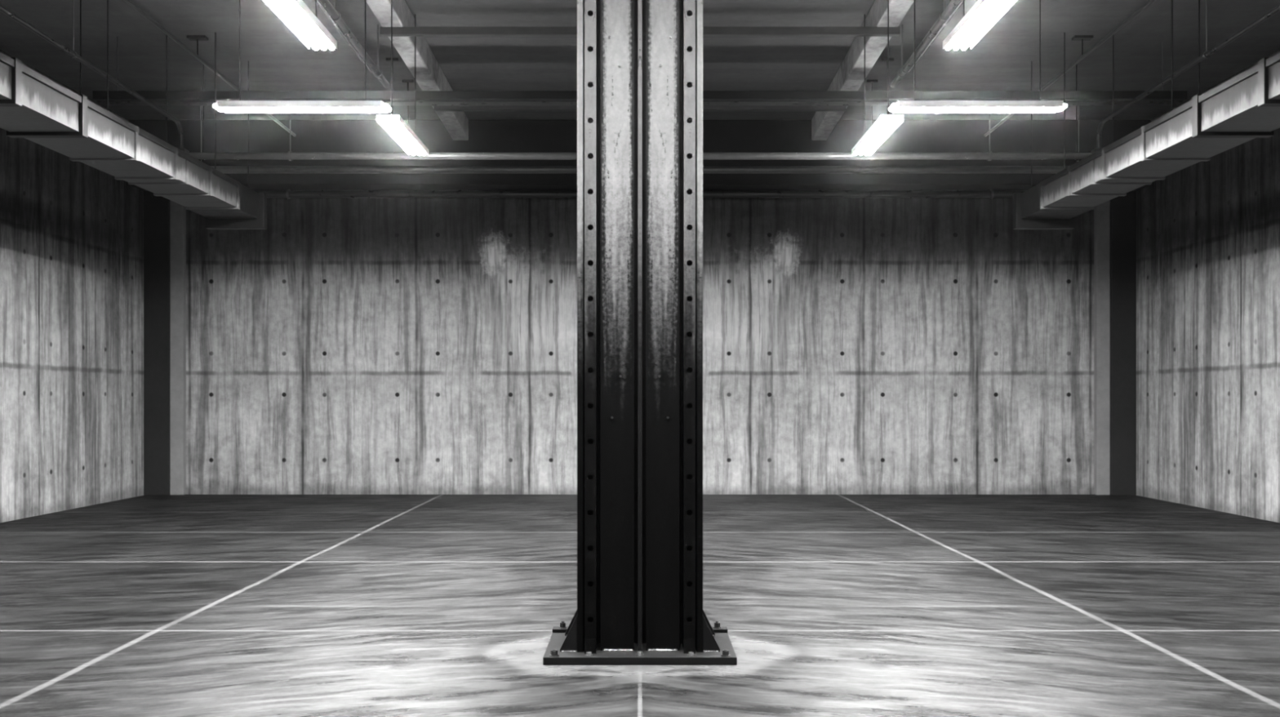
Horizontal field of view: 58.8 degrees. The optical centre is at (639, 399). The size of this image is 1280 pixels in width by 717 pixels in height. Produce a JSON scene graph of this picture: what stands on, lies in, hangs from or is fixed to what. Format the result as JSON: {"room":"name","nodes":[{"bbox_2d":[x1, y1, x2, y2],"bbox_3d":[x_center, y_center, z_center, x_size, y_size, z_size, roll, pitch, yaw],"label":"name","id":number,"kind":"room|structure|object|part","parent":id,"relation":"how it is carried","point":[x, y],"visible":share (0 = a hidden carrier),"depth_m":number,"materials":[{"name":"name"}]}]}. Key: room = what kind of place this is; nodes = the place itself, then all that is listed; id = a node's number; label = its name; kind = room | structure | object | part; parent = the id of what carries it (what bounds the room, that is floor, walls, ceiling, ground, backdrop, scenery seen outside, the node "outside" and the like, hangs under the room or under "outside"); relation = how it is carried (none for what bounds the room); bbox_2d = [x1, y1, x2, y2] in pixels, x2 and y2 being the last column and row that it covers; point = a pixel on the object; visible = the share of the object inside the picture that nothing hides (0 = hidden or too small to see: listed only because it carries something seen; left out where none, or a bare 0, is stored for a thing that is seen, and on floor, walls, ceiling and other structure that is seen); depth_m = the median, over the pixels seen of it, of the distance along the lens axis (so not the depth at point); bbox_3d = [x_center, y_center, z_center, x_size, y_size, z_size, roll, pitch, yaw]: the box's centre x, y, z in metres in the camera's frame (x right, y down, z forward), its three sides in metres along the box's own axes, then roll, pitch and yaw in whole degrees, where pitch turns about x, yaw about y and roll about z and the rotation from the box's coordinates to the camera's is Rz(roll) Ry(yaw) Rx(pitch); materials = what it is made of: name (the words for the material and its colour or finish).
{"room":"underground parking garage","nodes":[
{"label":"underground parking garage","id":0,"kind":"room"},
{"bbox_2d":[0,49,143,522],"bbox_3d":[-7.450,-1.300,6.425,0.300,5.400,20.850,0,0,0],"label":"wall","id":1,"kind":"structure","parent":0,"point":[72,233],"depth_m":14.44,"materials":[{"name":"concrete"}]},
{"bbox_2d":[0,494,1279,716],"bbox_3d":[0.000,1.500,6.575,15.200,0.200,21.150,0,0,0],"label":"floor","id":2,"kind":"structure","parent":0,"point":[170,605],"depth_m":7.59,"materials":[{"name":"concrete"}]},
{"bbox_2d":[143,191,169,495],"bbox_3d":[-7.115,-1.300,16.775,0.370,5.400,0.150,0,0,0],"label":"pillar","id":3,"kind":"structure","parent":2,"relation":"on","point":[156,208],"depth_m":16.70,"materials":[{"name":"concrete"}]},
{"bbox_2d":[542,0,737,665],"bbox_3d":[0.000,-1.298,6.360,1.024,5.397,0.720,0,0,0],"label":"steel column","id":4,"kind":"structure","parent":2,"relation":"on","point":[640,62],"depth_m":6.16,"materials":[{"name":"metal"}]},
{"bbox_3d":[-0.323,-1.319,6.360,0.033,5.355,0.480,0,0,0],"label":"plate","id":5,"kind":"part","parent":4,"relation":"part of","materials":[{"name":"metal"}]},
{"bbox_3d":[-0.242,-1.319,6.231,0.010,5.355,0.238,0,0,0],"label":"flange leg","id":6,"kind":"part","parent":4,"relation":"part of","materials":[{"name":"metal"}]},
{"bbox_3d":[-0.123,-1.319,6.173,0.182,5.355,0.035,0,0,0],"label":"recessed panel","id":7,"kind":"part","parent":4,"relation":"part of","materials":[{"name":"metal"}]},
{"bbox_3d":[0.000,-1.319,6.360,0.612,5.355,0.020,0,0,0],"label":"web plate","id":8,"kind":"part","parent":4,"relation":"part of","materials":[{"name":"metal"}]},
{"bbox_3d":[0.000,1.379,6.360,1.024,0.042,0.720,0,0,0],"label":"plate","id":9,"kind":"part","parent":4,"relation":"part of","materials":[{"name":"metal"}]},
{"bbox_3d":[0.123,-1.319,6.173,0.182,5.355,0.035,0,0,0],"label":"recessed panel","id":10,"kind":"part","parent":4,"relation":"part of","materials":[{"name":"metal"}]},
{"bbox_3d":[0.242,-1.319,6.231,0.010,5.355,0.238,0,0,0],"label":"flange leg","id":11,"kind":"part","parent":4,"relation":"part of","materials":[{"name":"metal"}]},
{"bbox_3d":[0.323,-1.319,6.360,0.033,5.355,0.480,0,0,0],"label":"plate","id":12,"kind":"part","parent":4,"relation":"part of","materials":[{"name":"metal"}]},
{"bbox_2d":[1110,191,1136,495],"bbox_3d":[7.115,-1.300,16.775,0.370,5.400,0.150,0,0,0],"label":"pillar","id":13,"kind":"structure","parent":2,"relation":"on","point":[1122,208],"depth_m":16.70,"materials":[{"name":"concrete"}]},
{"bbox_2d":[185,197,1094,494],"bbox_3d":[0.000,-1.300,17.000,15.200,5.400,0.300,0,0,0],"label":"wall","id":14,"kind":"structure","parent":0,"point":[340,345],"depth_m":16.85,"materials":[{"name":"concrete"}]},
{"bbox_2d":[169,200,186,494],"bbox_3d":[-6.830,-1.300,16.795,0.200,5.400,0.110,0,0,0],"label":"pilaster","id":15,"kind":"object","parent":14,"relation":"attached to","point":[177,211],"visible":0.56,"depth_m":16.74,"materials":[{"name":"concrete"}]},
{"bbox_2d":[1093,200,1110,494],"bbox_3d":[6.830,-1.300,16.795,0.200,5.400,0.110,0,0,0],"label":"pilaster","id":16,"kind":"object","parent":14,"relation":"attached to","point":[1101,211],"visible":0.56,"depth_m":16.74,"materials":[{"name":"concrete"}]},
{"bbox_2d":[0,0,1279,119],"bbox_3d":[0.000,-4.125,6.575,15.200,0.250,21.150,0,0,0],"label":"ceiling","id":17,"kind":"structure","parent":0,"point":[278,60],"depth_m":12.96,"materials":[{"name":"concrete"}]},
{"bbox_2d":[0,0,191,154],"bbox_3d":[-4.956,-3.313,7.815,0.124,1.367,9.634,0,0,-1],"label":"conduit","id":18,"kind":"object","parent":17,"relation":"hanging from","point":[73,54],"visible":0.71,"depth_m":10.20,"materials":[{"name":"metal"}]},
{"bbox_3d":[-4.988,-3.530,10.000,0.013,0.935,0.013,0,0,-22],"label":"hanger rod","id":19,"kind":"part","parent":18,"relation":"part of","materials":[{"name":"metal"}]},
{"bbox_2d":[0,0,266,229],"bbox_3d":[-4.885,-3.034,7.527,0.710,1.927,12.545,0,0,0],"label":"air duct","id":20,"kind":"object","parent":17,"relation":"hanging from","point":[35,108],"visible":0.98,"depth_m":10.46,"materials":[{"name":"grey metal"}]},
{"bbox_3d":[-5.150,-3.239,10.460,0.013,1.517,0.013,0,0,22],"label":"hanger rod","id":21,"kind":"part","parent":20,"relation":"part of","materials":[{"name":"black paint"}]},
{"bbox_3d":[-4.900,-3.239,10.460,0.013,1.517,0.013,0,0,22],"label":"hanger rod","id":22,"kind":"part","parent":20,"relation":"part of","materials":[{"name":"black paint"}]},
{"bbox_3d":[-5.150,-3.239,12.360,0.013,1.517,0.013,0,0,23],"label":"hanger rod","id":23,"kind":"part","parent":20,"relation":"part of","materials":[{"name":"black paint"}]},
{"bbox_3d":[-5.150,-3.239,13.400,0.013,1.517,0.013,0,0,23],"label":"hanger rod","id":24,"kind":"part","parent":20,"relation":"part of","materials":[{"name":"black paint"}]},
{"bbox_3d":[-4.620,-3.239,12.360,0.013,1.517,0.013,0,0,-23],"label":"hanger rod","id":25,"kind":"part","parent":20,"relation":"part of","materials":[{"name":"black paint"}]},
{"bbox_3d":[-4.620,-3.239,13.400,0.013,1.517,0.013,0,0,-23],"label":"hanger rod","id":26,"kind":"part","parent":20,"relation":"part of","materials":[{"name":"black paint"}]},
{"bbox_2d":[123,0,296,136],"bbox_3d":[-4.840,-3.874,10.595,0.201,0.246,11.191,0,0,-1],"label":"conduit","id":27,"kind":"object","parent":17,"relation":"hanging from","point":[192,37],"visible":1,"depth_m":12.45,"materials":[{"name":"metal"}]},
{"bbox_2d":[262,0,337,49],"bbox_3d":[-2.330,-3.288,7.620,0.210,1.419,1.550,0,0,0],"label":"fluorescent light","id":28,"kind":"object","parent":17,"relation":"hanging from","point":[295,15],"visible":1,"depth_m":7.83,"materials":[{"name":"white plastic"}]},
{"bbox_3d":[-2.330,-3.315,8.178,0.011,1.364,0.011,0,0,22],"label":"hanger rod","id":29,"kind":"part","parent":28,"relation":"part of","materials":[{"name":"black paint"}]},
{"bbox_2d":[213,0,391,112],"bbox_3d":[-3.000,-3.288,10.100,1.550,1.419,0.210,0,0,0],"label":"fluorescent light","id":30,"kind":"object","parent":17,"relation":"hanging from","point":[228,106],"visible":1,"depth_m":10.03,"materials":[{"name":"white plastic"}]},
{"bbox_3d":[-3.558,-3.315,10.100,0.011,1.364,0.011,0,0,-22],"label":"hanger rod","id":31,"kind":"part","parent":30,"relation":"part of","materials":[{"name":"black paint"}]},
{"bbox_2d":[216,100,386,112],"bbox_3d":[-3.000,-2.606,10.100,1.450,0.056,0.210,0,0,0],"label":"fluorescent tube","id":32,"kind":"object","parent":30,"relation":"on","point":[228,106],"depth_m":10.00,"materials":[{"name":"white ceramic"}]},
{"bbox_3d":[-2.442,-3.315,10.100,0.011,1.364,0.011,0,0,22],"label":"hanger rod","id":33,"kind":"part","parent":30,"relation":"part of","materials":[{"name":"black paint"}]},
{"bbox_2d":[317,0,389,88],"bbox_3d":[-2.710,-3.715,7.275,0.094,0.564,10.552,0,0,-1],"label":"conduit","id":34,"kind":"object","parent":17,"relation":"hanging from","point":[331,13],"visible":1,"depth_m":10.94,"materials":[{"name":"metal"}]},
{"bbox_3d":[-2.792,-3.756,12.100,0.013,0.483,0.013,0,0,22],"label":"hanger rod","id":35,"kind":"part","parent":34,"relation":"part of","materials":[{"name":"metal"}]},
{"bbox_2d":[386,57,398,115],"bbox_3d":[-2.900,-3.560,13.300,0.140,0.880,0.040,0,0,0],"label":"rod","id":36,"kind":"object","parent":17,"relation":"hanging from","point":[387,59],"visible":0.26,"depth_m":13.30,"materials":[{"name":"black paint"}]},
{"bbox_2d":[402,79,413,125],"bbox_3d":[-2.900,-3.500,14.200,0.140,1.000,0.040,0,0,0],"label":"rod","id":37,"kind":"object","parent":17,"relation":"hanging from","point":[407,81],"visible":0.61,"depth_m":14.19,"materials":[{"name":"black paint"}]},
{"bbox_2d":[365,0,468,140],"bbox_3d":[-2.352,-3.850,6.100,0.220,0.300,20.208,0,0,-1],"label":"ceiling beam","id":38,"kind":"structure","parent":17,"relation":"attached to","point":[429,76],"depth_m":12.51,"materials":[{"name":"concrete"}]},
{"bbox_2d":[376,0,428,155],"bbox_3d":[-2.330,-3.288,11.220,0.210,1.419,1.550,0,0,0],"label":"fluorescent light","id":39,"kind":"object","parent":38,"relation":"hanging from","point":[395,126],"visible":1,"depth_m":11.00,"materials":[{"name":"white glass"}]},
{"bbox_3d":[-2.330,-3.315,10.662,0.011,1.364,0.011,0,0,-22],"label":"hanger rod","id":40,"kind":"part","parent":39,"relation":"part of","materials":[{"name":"black paint"}]},
{"bbox_2d":[376,115,428,155],"bbox_3d":[-2.330,-2.606,11.220,0.210,0.056,1.450,0,0,0],"label":"fluorescent tube","id":41,"kind":"object","parent":39,"relation":"on","point":[397,129],"depth_m":11.11,"materials":[{"name":"white glass"}]},
{"bbox_3d":[-2.330,-3.315,11.778,0.011,1.364,0.011,0,0,22],"label":"hanger rod","id":42,"kind":"part","parent":39,"relation":"part of","materials":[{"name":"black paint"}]},
{"bbox_2d":[379,26,900,36],"bbox_3d":[0.000,-3.667,11.307,5.160,0.073,0.075,0,0,0],"label":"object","id":43,"kind":"structure","parent":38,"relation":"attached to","point":[384,31],"depth_m":11.27,"materials":[{"name":"metal"}]},
{"bbox_2d":[434,105,845,111],"bbox_3d":[0.000,-3.667,14.258,5.160,0.073,0.075,0,0,0],"label":"strut","id":44,"kind":"object","parent":38,"relation":"attached to","point":[437,108],"visible":0.64,"depth_m":14.22,"materials":[{"name":"metal"}]},
{"bbox_2d":[128,120,1151,191],"bbox_3d":[0.000,-3.535,16.525,14.600,0.930,0.650,0,0,0],"label":"ceiling beam","id":45,"kind":"structure","parent":17,"relation":"attached to","point":[264,135],"depth_m":16.20,"materials":[{"name":"concrete"}]},
{"bbox_2d":[253,188,1026,199],"bbox_3d":[0.000,-3.000,16.550,13.400,0.148,0.148,0,0,0],"label":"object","id":46,"kind":"structure","parent":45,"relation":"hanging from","point":[287,193],"depth_m":16.50,"materials":[{"name":"paint"}]},
{"bbox_2d":[93,36,1186,105],"bbox_3d":[0.000,-3.646,12.585,12.000,0.702,0.270,0,0,0],"label":"cable tray","id":47,"kind":"object","parent":17,"relation":"hanging from","point":[117,97],"visible":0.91,"depth_m":12.45,"materials":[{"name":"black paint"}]},
{"bbox_3d":[-5.750,-3.693,12.500,0.015,0.607,0.015,0,0,-22],"label":"hanger rod","id":48,"kind":"part","parent":47,"relation":"part of","materials":[{"name":"metal"}]},
{"bbox_2d":[188,112,1091,160],"bbox_3d":[0.000,-2.968,12.570,9.970,0.644,0.108,0,0,0],"label":"pipe","id":49,"kind":"object","parent":47,"relation":"hanging from","point":[290,156],"visible":0.69,"depth_m":12.54,"materials":[{"name":"metal"}]},
{"bbox_3d":[-3.870,-3.015,12.570,0.013,0.550,0.013,0,0,22],"label":"hanger rod","id":50,"kind":"part","parent":49,"relation":"part of","materials":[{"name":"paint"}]},
{"bbox_3d":[3.870,-3.015,12.570,0.013,0.550,0.013,0,0,-22],"label":"hanger rod","id":51,"kind":"part","parent":49,"relation":"part of","materials":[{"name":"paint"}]},
{"bbox_3d":[5.750,-3.693,12.500,0.015,0.607,0.015,0,0,-22],"label":"hanger rod","id":52,"kind":"part","parent":47,"relation":"part of","materials":[{"name":"metal"}]},
{"bbox_2d":[200,86,1079,173],"bbox_3d":[0.000,-3.438,14.500,12.800,1.118,0.122,0,0,0],"label":"ceiling beam","id":53,"kind":"structure","parent":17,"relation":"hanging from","point":[224,169],"depth_m":14.46,"materials":[{"name":"metal"}]},
{"bbox_3d":[-5.600,-3.491,14.500,0.013,1.012,0.013,0,0,22],"label":"hanger rod","id":54,"kind":"part","parent":53,"relation":"part of","materials":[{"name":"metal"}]},
{"bbox_3d":[5.600,-3.491,14.500,0.013,1.012,0.013,0,0,-22],"label":"hanger rod","id":55,"kind":"part","parent":53,"relation":"part of","materials":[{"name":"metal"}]},
{"bbox_2d":[811,0,914,140],"bbox_3d":[2.352,-3.850,6.100,0.220,0.300,20.208,0,0,1],"label":"ceiling beam","id":56,"kind":"structure","parent":17,"relation":"attached to","point":[850,76],"depth_m":12.46,"materials":[{"name":"concrete"}]},
{"bbox_2d":[851,0,903,155],"bbox_3d":[2.330,-3.288,11.220,0.210,1.419,1.550,0,0,0],"label":"fluorescent light","id":57,"kind":"object","parent":56,"relation":"hanging from","point":[884,126],"visible":1,"depth_m":11.00,"materials":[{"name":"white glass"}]},
{"bbox_3d":[2.330,-3.315,11.778,0.011,1.364,0.011,0,0,22],"label":"hanger rod","id":58,"kind":"part","parent":57,"relation":"part of","materials":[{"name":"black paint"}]},
{"bbox_2d":[851,115,903,155],"bbox_3d":[2.330,-2.606,11.220,0.210,0.056,1.450,0,0,0],"label":"fluorescent tube","id":59,"kind":"object","parent":57,"relation":"on","point":[882,129],"depth_m":11.11,"materials":[{"name":"white glass"}]},
{"bbox_3d":[2.330,-3.315,10.662,0.011,1.364,0.011,0,0,-22],"label":"hanger rod","id":60,"kind":"part","parent":57,"relation":"part of","materials":[{"name":"black paint"}]},
{"bbox_2d":[942,0,1017,49],"bbox_3d":[2.330,-3.288,7.620,0.210,1.419,1.550,0,0,0],"label":"fluorescent light","id":61,"kind":"object","parent":56,"relation":"hanging from","point":[984,15],"visible":1,"depth_m":7.83,"materials":[{"name":"white glass"}]},
{"bbox_3d":[2.330,-3.315,8.178,0.011,1.364,0.011,0,0,-22],"label":"hanger rod","id":62,"kind":"part","parent":61,"relation":"part of","materials":[{"name":"black paint"}]},
{"bbox_2d":[866,79,877,125],"bbox_3d":[2.900,-3.500,14.200,0.140,1.000,0.040,0,0,0],"label":"rod","id":63,"kind":"object","parent":17,"relation":"hanging from","point":[871,81],"visible":0.61,"depth_m":14.19,"materials":[{"name":"black paint"}]},
{"bbox_2d":[881,57,893,115],"bbox_3d":[2.900,-3.560,13.300,0.140,0.880,0.040,0,0,0],"label":"rod","id":64,"kind":"object","parent":17,"relation":"hanging from","point":[882,59],"visible":0.26,"depth_m":13.30,"materials":[{"name":"black paint"}]},
{"bbox_2d":[890,0,962,88],"bbox_3d":[2.710,-3.715,7.275,0.094,0.564,10.552,0,0,1],"label":"conduit","id":65,"kind":"object","parent":17,"relation":"hanging from","point":[948,13],"visible":1,"depth_m":10.94,"materials":[{"name":"metal"}]},
{"bbox_3d":[2.792,-3.756,12.100,0.013,0.483,0.013,0,0,-22],"label":"hanger rod","id":66,"kind":"part","parent":65,"relation":"part of","materials":[{"name":"metal"}]},
{"bbox_2d":[888,0,1066,112],"bbox_3d":[3.000,-3.288,10.100,1.550,1.419,0.210,0,0,0],"label":"fluorescent light","id":67,"kind":"object","parent":17,"relation":"hanging from","point":[901,106],"visible":1,"depth_m":10.03,"materials":[{"name":"white glass"}]},
{"bbox_3d":[2.442,-3.315,10.100,0.011,1.364,0.011,0,0,-22],"label":"hanger rod","id":68,"kind":"part","parent":67,"relation":"part of","materials":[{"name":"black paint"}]},
{"bbox_2d":[893,100,1063,112],"bbox_3d":[3.000,-2.606,10.100,1.450,0.056,0.210,0,0,0],"label":"fluorescent tube","id":69,"kind":"object","parent":67,"relation":"on","point":[901,106],"depth_m":10.00,"materials":[{"name":"white glass"}]},
{"bbox_3d":[3.558,-3.315,10.100,0.011,1.364,0.011,0,0,22],"label":"hanger rod","id":70,"kind":"part","parent":67,"relation":"part of","materials":[{"name":"black paint"}]},
{"bbox_2d":[983,0,1156,136],"bbox_3d":[4.840,-3.874,10.595,0.201,0.246,11.191,0,0,1],"label":"conduit","id":71,"kind":"object","parent":17,"relation":"hanging from","point":[1077,37],"visible":1,"depth_m":12.45,"materials":[{"name":"metal"}]},
{"bbox_2d":[1013,0,1279,229],"bbox_3d":[4.885,-3.034,7.527,0.710,1.927,12.545,0,0,0],"label":"air duct","id":72,"kind":"object","parent":17,"relation":"hanging from","point":[1244,108],"visible":0.99,"depth_m":10.45,"materials":[{"name":"grey metal"}]},
{"bbox_3d":[4.620,-3.239,13.400,0.013,1.517,0.013,0,0,23],"label":"hanger rod","id":73,"kind":"part","parent":72,"relation":"part of","materials":[{"name":"black paint"}]},
{"bbox_3d":[4.620,-3.239,12.360,0.013,1.517,0.013,0,0,23],"label":"hanger rod","id":74,"kind":"part","parent":72,"relation":"part of","materials":[{"name":"black paint"}]},
{"bbox_3d":[5.150,-3.239,13.400,0.013,1.517,0.013,0,0,-23],"label":"hanger rod","id":75,"kind":"part","parent":72,"relation":"part of","materials":[{"name":"black paint"}]},
{"bbox_3d":[5.150,-3.239,12.360,0.013,1.517,0.013,0,0,-23],"label":"hanger rod","id":76,"kind":"part","parent":72,"relation":"part of","materials":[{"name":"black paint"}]},
{"bbox_3d":[4.900,-3.239,10.460,0.013,1.517,0.013,0,0,-22],"label":"hanger rod","id":77,"kind":"part","parent":72,"relation":"part of","materials":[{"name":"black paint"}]},
{"bbox_3d":[5.150,-3.239,10.460,0.013,1.517,0.013,0,0,-22],"label":"hanger rod","id":78,"kind":"part","parent":72,"relation":"part of","materials":[{"name":"black paint"}]},
{"bbox_2d":[1088,0,1279,154],"bbox_3d":[4.956,-3.313,7.815,0.124,1.367,9.634,0,0,1],"label":"conduit","id":79,"kind":"object","parent":17,"relation":"hanging from","point":[1206,54],"visible":0.72,"depth_m":10.20,"materials":[{"name":"metal"}]},
{"bbox_3d":[4.988,-3.530,10.000,0.013,0.935,0.013,0,0,22],"label":"hanger rod","id":80,"kind":"part","parent":79,"relation":"part of","materials":[{"name":"metal"}]},
{"bbox_2d":[1136,49,1279,522],"bbox_3d":[7.450,-1.300,6.425,0.300,5.400,20.850,0,0,0],"label":"wall","id":81,"kind":"structure","parent":0,"point":[1208,233],"depth_m":14.44,"materials":[{"name":"concrete"}]}
]}

